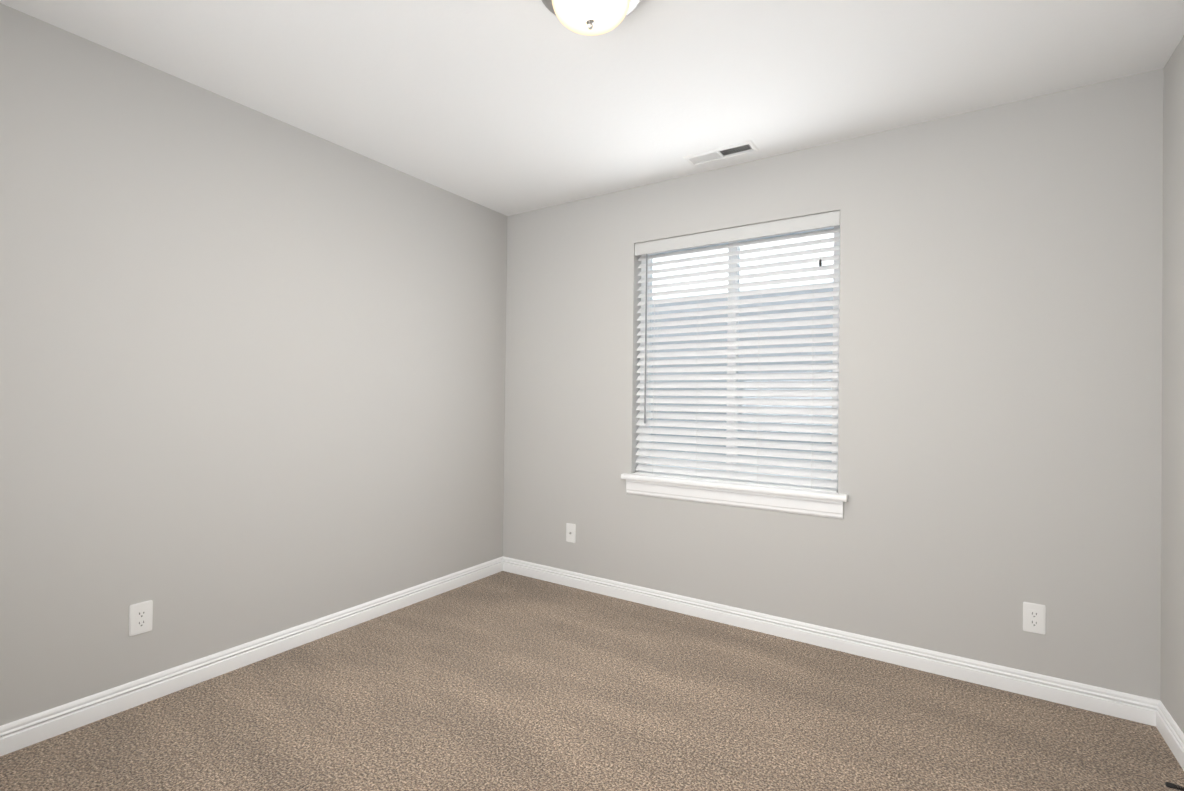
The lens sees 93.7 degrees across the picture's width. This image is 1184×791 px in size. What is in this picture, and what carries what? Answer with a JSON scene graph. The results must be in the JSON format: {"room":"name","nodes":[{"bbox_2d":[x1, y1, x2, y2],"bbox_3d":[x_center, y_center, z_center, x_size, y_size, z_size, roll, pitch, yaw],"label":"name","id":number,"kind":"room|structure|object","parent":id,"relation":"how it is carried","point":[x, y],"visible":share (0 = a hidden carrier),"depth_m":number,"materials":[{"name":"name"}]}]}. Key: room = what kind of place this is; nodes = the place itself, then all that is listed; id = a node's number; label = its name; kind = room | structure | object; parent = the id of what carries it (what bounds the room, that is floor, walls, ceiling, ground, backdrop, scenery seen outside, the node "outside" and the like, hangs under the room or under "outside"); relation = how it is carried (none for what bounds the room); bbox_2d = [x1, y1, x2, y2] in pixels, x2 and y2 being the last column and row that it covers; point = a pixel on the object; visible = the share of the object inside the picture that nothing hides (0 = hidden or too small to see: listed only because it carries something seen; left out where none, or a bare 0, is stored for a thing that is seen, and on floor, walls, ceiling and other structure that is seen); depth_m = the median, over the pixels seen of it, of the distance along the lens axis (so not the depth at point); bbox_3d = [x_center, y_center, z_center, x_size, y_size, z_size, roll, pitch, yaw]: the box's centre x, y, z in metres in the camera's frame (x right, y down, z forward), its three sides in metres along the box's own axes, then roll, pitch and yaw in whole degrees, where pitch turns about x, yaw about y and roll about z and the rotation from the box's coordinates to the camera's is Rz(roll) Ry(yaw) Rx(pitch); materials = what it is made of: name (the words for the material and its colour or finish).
{"room":"empty bedroom","nodes":[
{"label":"empty bedroom","id":0,"kind":"room"},
{"bbox_2d":[0,3,506,725],"bbox_3d":[-1.685,-0.044,2.311,0.160,2.440,3.730,0,-1,33],"label":"wall","id":1,"kind":"structure","parent":0,"point":[252,373],"depth_m":2.31,"materials":[{"name":"grey paint"}]},
{"bbox_2d":[129,600,152,635],"bbox_3d":[-1.719,0.849,2.116,0.008,0.118,0.072,0,-1,33],"label":"outlet","id":2,"kind":"object","parent":1,"relation":"attached to","point":[140,617],"visible":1,"depth_m":2.11,"materials":[{"name":"white plastic"}]},
{"bbox_2d":[0,556,503,755],"bbox_3d":[-1.582,1.130,2.321,0.016,0.094,3.570,0,-1,33],"label":"baseboard","id":3,"kind":"structure","parent":1,"relation":"attached to","point":[36,728],"depth_m":2.30,"materials":[{"name":"white wood"}]},
{"bbox_2d":[0,571,1183,790],"bbox_3d":[-0.234,1.237,1.440,3.560,0.100,3.890,0,-1,33],"label":"floor","id":4,"kind":"structure","parent":0,"point":[504,681],"depth_m":2.03,"materials":[{"name":"carpet"}]},
{"bbox_2d":[0,0,1183,215],"bbox_3d":[-0.203,-1.312,1.458,3.560,0.120,3.890,0,-1,33],"label":"ceiling","id":5,"kind":"structure","parent":0,"point":[510,106],"depth_m":2.11,"materials":[{"name":"white paint"}]},
{"bbox_2d":[542,0,640,35],"bbox_3d":[-0.004,-1.171,1.655,0.324,0.156,0.324,0,-1,33],"label":"ceiling light","id":6,"kind":"object","parent":5,"relation":"attached to","point":[591,17],"visible":1,"depth_m":1.64,"materials":[{"name":"white glass"}]},
{"bbox_2d":[683,140,758,166],"bbox_3d":[0.655,-1.283,2.827,0.360,0.117,0.130,0,-1,33],"label":"ceiling vent","id":7,"kind":"object","parent":5,"relation":"in","point":[710,156],"visible":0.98,"depth_m":2.82,"materials":[{"name":"white metal"}]},
{"bbox_2d":[503,68,1162,700],"bbox_3d":[0.801,-0.009,3.011,3.560,2.440,0.160,0,-1,33],"label":"wall","id":8,"kind":"structure","parent":0,"point":[1001,372],"depth_m":2.45,"materials":[{"name":"grey paint"}]},
{"bbox_2d":[566,523,575,542],"bbox_3d":[-0.136,0.869,3.504,0.072,0.118,0.015,0,-1,33],"label":"outlet plate","id":9,"kind":"object","parent":8,"relation":"attached to","point":[570,532],"visible":1,"depth_m":3.50,"materials":[{"name":"white plastic"}]},
{"bbox_2d":[621,473,847,518],"bbox_3d":[0.719,0.527,2.993,1.220,0.120,0.144,0,-1,33],"label":"window sill","id":10,"kind":"structure","parent":8,"relation":"attached to","point":[806,502],"depth_m":2.90,"materials":[{"name":"white wood"}]},
{"bbox_2d":[635,226,839,492],"bbox_3d":[0.764,-0.200,3.053,1.130,1.397,0.135,0,-1,33],"label":"window blind","id":11,"kind":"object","parent":8,"relation":"in","point":[732,434],"depth_m":2.98,"materials":[{"name":"white plastic"}]},
{"bbox_2d":[635,210,839,255],"bbox_3d":[0.744,-0.862,3.014,1.124,0.072,0.074,0,-1,33],"label":"blind valance","id":12,"kind":"object","parent":11,"relation":"attached to","point":[803,223],"visible":0.93,"depth_m":2.94,"materials":[{"name":"grey wood"}]},
{"bbox_2d":[644,253,658,473],"bbox_3d":[0.351,-0.194,3.251,0.083,1.317,0.030,1,0,-18],"label":"blind cord","id":13,"kind":"object","parent":12,"relation":"hanging from","point":[658,253],"depth_m":3.25,"materials":[{"name":"white plastic"}]},
{"bbox_2d":[696,246,701,452],"bbox_3d":[0.598,-0.192,3.110,0.002,1.317,0.044,0,-1,33],"label":"blind cord","id":14,"kind":"object","parent":12,"relation":"hanging from","point":[701,246],"depth_m":3.09,"materials":[{"name":"white fabric"}]},
{"bbox_2d":[757,238,761,482],"bbox_3d":[0.883,-0.190,2.925,0.002,1.317,0.044,0,-1,33],"label":"blind cord","id":15,"kind":"object","parent":12,"relation":"hanging from","point":[759,238],"depth_m":2.91,"materials":[{"name":"white fabric"}]},
{"bbox_2d":[811,228,821,488],"bbox_3d":[1.110,-0.188,2.758,0.029,1.317,0.075,1,0,-3],"label":"blind cord","id":16,"kind":"object","parent":12,"relation":"hanging from","point":[820,262],"depth_m":2.76,"materials":[{"name":"white fabric"}]},
{"bbox_2d":[504,557,1147,724],"bbox_3d":[0.739,1.163,2.928,3.180,0.094,0.016,0,-1,33],"label":"baseboard","id":17,"kind":"structure","parent":8,"relation":"attached to","point":[1131,707],"depth_m":2.56,"materials":[{"name":"white wood"}]},
{"bbox_2d":[1023,602,1045,634],"bbox_3d":[1.793,0.903,2.250,0.072,0.118,0.008,0,-1,33],"label":"electrical outlet","id":18,"kind":"object","parent":8,"relation":"attached to","point":[1034,617],"visible":1,"depth_m":2.25,"materials":[{"name":"white plastic"}]},
{"bbox_2d":[1161,36,1183,733],"bbox_3d":[1.162,-0.023,0.453,0.160,2.440,3.730,0,-1,33],"label":"wall","id":19,"kind":"structure","parent":0,"point":[1172,597],"depth_m":1.95,"materials":[{"name":"grey paint"}]},
{"bbox_2d":[1148,698,1183,770],"bbox_3d":[1.117,1.151,0.559,0.016,0.094,3.570,0,-1,33],"label":"baseboard","id":20,"kind":"structure","parent":19,"relation":"attached to","point":[1158,715],"depth_m":1.94,"materials":[{"name":"white wood"}]},
{"bbox_2d":[1165,782,1183,790],"bbox_3d":[1.756,1.163,1.635,0.095,0.025,0.025,0,-1,33],"label":"door stop","id":21,"kind":"object","parent":20,"relation":"attached to","point":[1170,785],"visible":1,"depth_m":1.65,"materials":[{"name":"black metal"}]},
{"label":"outside","id":22,"kind":"structure","parent":0,"visible":0},
{"bbox_2d":[651,233,833,479],"bbox_3d":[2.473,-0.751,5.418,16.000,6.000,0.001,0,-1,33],"label":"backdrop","id":23,"kind":"structure","parent":22,"point":[810,238],"depth_m":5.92,"materials":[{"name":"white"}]}
]}

